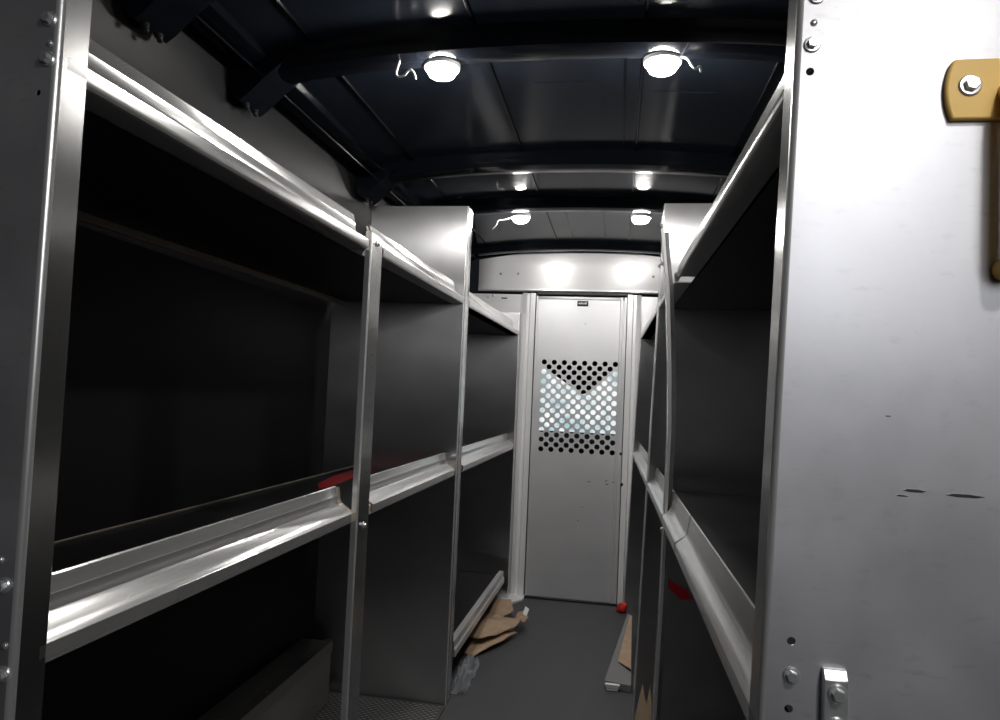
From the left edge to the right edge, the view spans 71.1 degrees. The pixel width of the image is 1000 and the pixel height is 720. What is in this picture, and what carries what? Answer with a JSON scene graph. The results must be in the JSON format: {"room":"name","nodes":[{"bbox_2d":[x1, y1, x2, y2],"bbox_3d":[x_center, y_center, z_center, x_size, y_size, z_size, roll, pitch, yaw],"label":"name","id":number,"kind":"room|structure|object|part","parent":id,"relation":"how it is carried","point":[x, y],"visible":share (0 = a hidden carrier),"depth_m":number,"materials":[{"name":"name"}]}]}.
{"room":"vehicle interior","nodes":[
{"label":"vehicle interior","id":0,"kind":"room"},
{"bbox_2d":[41,0,394,719],"bbox_3d":[-0.757,0.281,2.232,0.210,2.090,4.420,2,-3,10],"label":"wall","id":1,"kind":"structure","parent":0,"point":[190,381],"depth_m":1.93,"materials":[{"name":"black metal"}]},
{"bbox_2d":[188,0,474,260],"bbox_3d":[-0.559,-0.748,2.232,0.112,0.069,4.360,2,-3,10],"label":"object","id":2,"kind":"structure","parent":1,"relation":"attached to","point":[214,24],"depth_m":2.01,"materials":[{"name":"black paint"}]},
{"bbox_2d":[187,0,813,258],"bbox_3d":[0.181,-0.750,2.130,1.660,0.109,4.420,2,-3,10],"label":"ceiling","id":3,"kind":"structure","parent":0,"point":[601,103],"depth_m":2.09,"materials":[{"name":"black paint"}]},
{"bbox_2d":[124,0,214,43],"bbox_3d":[0.046,-0.729,1.326,1.600,0.184,0.134,2,-3,10],"label":"rib","id":4,"kind":"object","parent":3,"relation":"attached to","point":[163,19],"visible":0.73,"depth_m":1.44,"materials":[{"name":"black paint"}]},
{"bbox_2d":[230,18,787,116],"bbox_3d":[0.110,-0.709,1.716,1.600,0.184,0.146,2,-3,10],"label":"rib","id":5,"kind":"object","parent":3,"relation":"attached to","point":[259,89],"visible":0.8,"depth_m":1.69,"materials":[{"name":"black paint"}]},
{"bbox_2d":[395,61,416,79],"bbox_3d":[-0.235,-0.726,1.750,0.052,0.050,0.025,2,-3,10],"label":"loose wire","id":6,"kind":"object","parent":5,"relation":"hanging from","point":[399,62],"visible":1,"depth_m":1.74,"materials":[{"name":"grey"}]},
{"bbox_2d":[424,57,459,80],"bbox_3d":[-0.148,-0.740,1.788,0.094,0.044,0.094,2,-3,10],"label":"dome lamp","id":7,"kind":"object","parent":5,"relation":"attached to","point":[439,68],"visible":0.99,"depth_m":1.76,"materials":[{"name":"white plastic"}]},
{"bbox_2d":[643,51,682,76],"bbox_3d":[0.396,-0.719,1.707,0.094,0.044,0.094,2,-3,10],"label":"dome lamp","id":8,"kind":"object","parent":5,"relation":"attached to","point":[659,64],"visible":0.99,"depth_m":1.68,"materials":[{"name":"white plastic"}]},
{"bbox_2d":[680,56,701,71],"bbox_3d":[0.444,-0.701,1.647,0.027,0.061,0.067,4,-3,-37],"label":"loose wire","id":9,"kind":"object","parent":5,"relation":"hanging from","point":[683,57],"visible":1,"depth_m":1.63,"materials":[{"name":"grey"}]},
{"bbox_2d":[356,149,738,205],"bbox_3d":[0.255,-0.664,2.589,1.600,0.184,0.168,2,-3,10],"label":"rib","id":10,"kind":"object","parent":3,"relation":"attached to","point":[372,189],"visible":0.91,"depth_m":2.56,"materials":[{"name":"black paint"}]},
{"bbox_2d":[471,243,660,260],"bbox_3d":[0.503,-0.587,4.084,1.600,0.184,0.112,2,-3,10],"label":"rib","id":11,"kind":"object","parent":3,"relation":"attached to","point":[533,247],"visible":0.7,"depth_m":4.07,"materials":[{"name":"black paint"}]},
{"bbox_2d":[431,196,712,215],"bbox_3d":[0.349,-0.634,3.159,1.600,0.184,0.134,2,-3,10],"label":"rib","id":12,"kind":"object","parent":3,"relation":"attached to","point":[553,203],"visible":0.62,"depth_m":3.13,"materials":[{"name":"black paint"}]},
{"bbox_2d":[492,212,530,228],"bbox_3d":[0.056,-0.642,3.272,0.170,0.089,0.124,2,-3,10],"label":"dome lamp","id":13,"kind":"object","parent":12,"relation":"attached to","point":[521,218],"depth_m":3.25,"materials":[{"name":"white plastic"}]},
{"bbox_3d":[0.012,-0.636,3.249,0.098,0.072,0.015,4,-3,-23],"label":"loose wire","id":14,"kind":"part","parent":13,"relation":"part of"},
{"bbox_2d":[631,213,651,223],"bbox_3d":[0.642,-0.642,3.190,0.094,0.044,0.094,2,-3,10],"label":"dome lamp","id":15,"kind":"object","parent":12,"relation":"attached to","point":[638,218],"visible":1,"depth_m":3.16,"materials":[{"name":"white plastic"}]},
{"bbox_2d":[438,598,637,719],"bbox_3d":[0.090,1.336,2.038,1.960,0.040,4.420,2,-3,10],"label":"floor","id":16,"kind":"structure","parent":0,"point":[556,664],"depth_m":3.09,"materials":[{"name":"grey rubber"}]},
{"bbox_2d":[0,0,521,719],"bbox_3d":[-0.469,0.339,2.520,0.571,1.945,3.513,2,-3,10],"label":"shelving unit","id":17,"kind":"object","parent":16,"relation":"on","point":[415,548],"visible":0.99,"depth_m":1.51,"materials":[{"name":"white metal"}]},
{"bbox_3d":[-0.771,0.243,0.801,0.493,1.932,0.002,2,-3,10],"label":"panel","id":18,"kind":"part","parent":17,"relation":"part of","materials":[{"name":"grey metal"}]},
{"bbox_3d":[-0.572,0.384,1.779,0.384,0.011,1.999,2,-3,10],"label":"shelf","id":19,"kind":"part","parent":17,"relation":"part of","materials":[{"name":"black"}]},
{"bbox_3d":[-0.584,-0.286,1.815,0.469,0.011,1.999,2,-3,10],"label":"shelf","id":20,"kind":"part","parent":17,"relation":"part of","materials":[{"name":"black"}]},
{"bbox_2d":[318,468,374,487],"bbox_3d":[-0.555,0.414,2.482,0.073,0.003,0.574,2,-3,5],"label":"strap","id":21,"kind":"object","parent":17,"relation":"on","point":[342,477],"visible":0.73,"depth_m":2.39,"materials":[{"name":"red fabric"}]},
{"bbox_3d":[-0.359,0.475,1.754,0.022,1.590,0.083,2,-3,10],"label":"post","id":22,"kind":"part","parent":17,"relation":"part of","materials":[{"name":"grey metal"}]},
{"bbox_3d":[-0.439,0.351,2.776,0.546,1.945,0.002,2,-3,10],"label":"divider panel","id":23,"kind":"part","parent":17,"relation":"part of","materials":[{"name":"metal"}]},
{"bbox_3d":[-0.317,1.218,3.491,0.469,0.004,1.300,2,-3,10],"label":"shelf","id":24,"kind":"part","parent":17,"relation":"part of","materials":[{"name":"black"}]},
{"bbox_3d":[-0.092,1.190,3.380,0.030,0.064,1.151,2,-3,10],"label":"rail","id":25,"kind":"part","parent":17,"relation":"part of","materials":[{"name":"white metal"}]},
{"bbox_3d":[-0.174,0.498,4.176,0.516,1.800,0.002,2,-3,10],"label":"divider panel","id":26,"kind":"part","parent":17,"relation":"part of","materials":[{"name":"metal"}]},
{"bbox_3d":[-0.251,-0.196,3.538,0.504,0.011,1.346,2,-3,10],"label":"shelf","id":27,"kind":"part","parent":17,"relation":"part of","materials":[{"name":"black"}]},
{"bbox_2d":[311,691,444,719],"bbox_3d":[-0.653,1.265,1.756,0.573,0.012,1.976,2,-3,10],"label":"plate","id":28,"kind":"object","parent":16,"relation":"on","point":[370,707],"visible":0.59,"depth_m":2.62,"materials":[{"name":"grey metal"}]},
{"bbox_2d":[197,638,332,719],"bbox_3d":[-0.841,1.138,1.848,0.124,0.232,1.682,2,-3,10],"label":"wheel arch cover","id":29,"kind":"object","parent":28,"relation":"on","point":[295,685],"visible":1,"depth_m":2.36,"materials":[{"name":"grey metal"}]},
{"bbox_2d":[451,654,479,693],"bbox_3d":[-0.150,1.306,2.951,0.089,0.075,0.314,2,-3,10],"label":"plastic film","id":30,"kind":"object","parent":16,"relation":"on","point":[467,669],"visible":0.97,"depth_m":2.89,"materials":[{"name":"grey"}]},
{"bbox_2d":[463,630,516,655],"bbox_3d":[-0.072,1.348,3.363,0.152,0.032,0.350,1,-3,33],"label":"scrap","id":31,"kind":"object","parent":16,"relation":"on","point":[475,646],"visible":0.81,"depth_m":3.33,"materials":[{"name":"brown cardboard"}]},
{"bbox_2d":[469,617,520,638],"bbox_3d":[-0.036,1.315,3.453,0.312,0.038,0.147,5,-4,-45],"label":"scrap","id":32,"kind":"object","parent":31,"relation":"on","point":[487,627],"visible":0.93,"depth_m":3.44,"materials":[{"name":"brown cardboard"}]},
{"bbox_2d":[479,613,503,620],"bbox_3d":[-0.037,1.347,3.642,0.141,0.023,0.141,2,-3,10],"label":"scrap","id":33,"kind":"object","parent":16,"relation":"on","point":[491,615],"visible":0.52,"depth_m":3.67,"materials":[{"name":"brown cardboard"}]},
{"bbox_2d":[486,598,513,615],"bbox_3d":[0.010,1.349,3.793,0.144,0.068,0.173,2,-3,16],"label":"scrap","id":34,"kind":"object","parent":16,"relation":"on","point":[500,606],"visible":0.78,"depth_m":3.81,"materials":[{"name":"brown cardboard"}]},
{"bbox_2d":[515,611,527,622],"bbox_3d":[0.110,1.322,3.588,0.076,0.036,0.161,2,-3,10],"label":"scrap","id":35,"kind":"object","parent":16,"relation":"on","point":[519,615],"visible":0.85,"depth_m":3.59,"materials":[{"name":"brown cardboard"}]},
{"bbox_2d":[522,606,528,615],"bbox_3d":[0.134,1.300,3.621,0.026,0.025,0.088,2,-3,15],"label":"paper tip","id":36,"kind":"object","parent":35,"relation":"on","point":[526,609],"visible":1,"depth_m":3.62,"materials":[{"name":"white paper"}]},
{"bbox_2d":[604,614,631,692],"bbox_3d":[0.549,1.317,3.218,0.109,0.138,0.668,2,-3,11],"label":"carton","id":37,"kind":"object","parent":16,"relation":"on","point":[618,677],"visible":1,"depth_m":3.04,"materials":[{"name":"grey cardboard"}]},
{"bbox_2d":[616,603,626,612],"bbox_3d":[0.687,1.400,3.956,0.062,0.052,0.059,2,-3,10],"label":"lump","id":38,"kind":"object","parent":16,"relation":"on","point":[621,607],"visible":1,"depth_m":3.94,"materials":[{"name":"red"}]},
{"bbox_2d":[634,684,651,719],"bbox_3d":[0.465,1.210,2.293,0.059,0.268,0.072,2,-3,10],"label":"scrap","id":39,"kind":"object","parent":16,"relation":"on","point":[643,712],"visible":1,"depth_m":2.31,"materials":[{"name":"brown cardboard"}]},
{"bbox_2d":[623,0,999,719],"bbox_3d":[0.795,0.380,2.313,0.668,1.955,3.484,2,-3,10],"label":"shelving unit","id":40,"kind":"object","parent":16,"relation":"on","point":[816,453],"depth_m":0.70,"materials":[{"name":"white metal"}]},
{"bbox_3d":[1.046,0.541,3.961,0.620,1.800,0.002,2,-3,10],"label":"divider panel","id":41,"kind":"part","parent":40,"relation":"part of","materials":[{"name":"metal"}]},
{"bbox_3d":[0.965,-0.152,3.319,0.533,0.011,1.356,2,-3,10],"label":"shelf","id":42,"kind":"part","parent":40,"relation":"part of","materials":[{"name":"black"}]},
{"bbox_3d":[0.445,0.480,1.927,0.060,1.690,0.048,2,-3,10],"label":"post","id":43,"kind":"part","parent":40,"relation":"part of","materials":[{"name":"grey metal"}]},
{"bbox_2d":[659,574,692,599],"bbox_3d":[0.645,0.833,2.566,0.126,0.084,0.006,2,-3,10],"label":"strap","id":44,"kind":"object","parent":40,"relation":"attached to","point":[681,593],"visible":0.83,"depth_m":2.56,"materials":[{"name":"red fabric"}]},
{"bbox_3d":[0.836,0.393,2.562,0.620,1.955,0.002,2,-3,10],"label":"divider panel","id":45,"kind":"part","parent":40,"relation":"part of","materials":[{"name":"metal"}]},
{"bbox_3d":[0.730,-0.237,1.630,0.495,0.011,1.929,2,-3,10],"label":"shelf","id":46,"kind":"part","parent":40,"relation":"part of","materials":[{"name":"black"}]},
{"bbox_3d":[0.321,0.388,0.673,0.022,0.174,0.019,2,-3,10],"label":"strap bracket","id":47,"kind":"part","parent":40,"relation":"part of","materials":[{"name":"silver metal"}]},
{"bbox_3d":[0.545,0.301,0.651,0.618,1.945,0.002,2,-3,10],"label":"panel","id":48,"kind":"part","parent":40,"relation":"part of","materials":[{"name":"grey metal"}]},
{"bbox_3d":[0.501,-0.186,0.653,0.140,0.219,0.058,2,-3,10],"label":"grab handle","id":49,"kind":"part","parent":40,"relation":"part of","materials":[{"name":"gold metal"}]},
{"bbox_3d":[0.509,-0.264,0.681,0.140,0.061,0.008,2,-3,10],"label":"mounting plate","id":50,"kind":"part","parent":40,"relation":"part of","materials":[{"name":"brown paint"}]},
{"bbox_2d":[471,292,657,297],"bbox_3d":[0.602,0.570,4.925,2.000,1.870,1.440,2,-3,10],"label":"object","id":51,"kind":"structure","parent":0,"point":[471,292],"depth_m":4.28,"materials":[{"name":"black"}]},
{"bbox_2d":[538,430,614,454],"bbox_3d":[0.654,0.796,5.286,1.800,0.475,0.470,2,-3,10],"label":"dashboard","id":52,"kind":"object","parent":51,"relation":"attached to","point":[546,434],"visible":0.09,"depth_m":5.28,"materials":[{"name":"black"}]},
{"bbox_2d":[539,369,617,433],"bbox_3d":[0.723,0.172,5.565,1.800,0.850,0.020,2,-3,10],"label":"window","id":53,"kind":"structure","parent":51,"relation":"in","point":[548,376],"depth_m":5.56,"materials":[{"name":"clear glass"}]},
{"bbox_2d":[542,359,617,393],"bbox_3d":[0.722,-0.016,5.514,1.800,0.578,0.100,2,-3,10],"label":"trim","id":54,"kind":"structure","parent":51,"relation":"attached to","point":[564,362],"depth_m":5.47,"materials":[{"name":"black"}]},
{"bbox_2d":[472,252,659,603],"bbox_3d":[0.466,0.386,4.072,1.920,2.070,0.285,2,-3,10],"label":"door frame","id":55,"kind":"structure","parent":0,"point":[544,273],"depth_m":4.18,"materials":[{"name":"grey paint"}]},
{"bbox_3d":[0.505,-0.522,4.215,1.273,0.242,0.083,2,-3,10],"label":"header panel","id":56,"kind":"part","parent":55,"relation":"part of","materials":[{"name":"grey paint"}]},
{"bbox_2d":[524,296,626,605],"bbox_3d":[0.460,0.523,4.174,0.555,1.805,0.071,2,-3,10],"label":"door","id":57,"kind":"structure","parent":55,"relation":"in","point":[574,501],"depth_m":4.17,"materials":[{"name":"grey paint"}]},
{"bbox_3d":[0.498,-0.338,4.205,0.066,0.032,0.004,2,-3,10],"label":"maker plate","id":58,"kind":"part","parent":57,"relation":"part of","materials":[{"name":"black plastic"}]}
]}

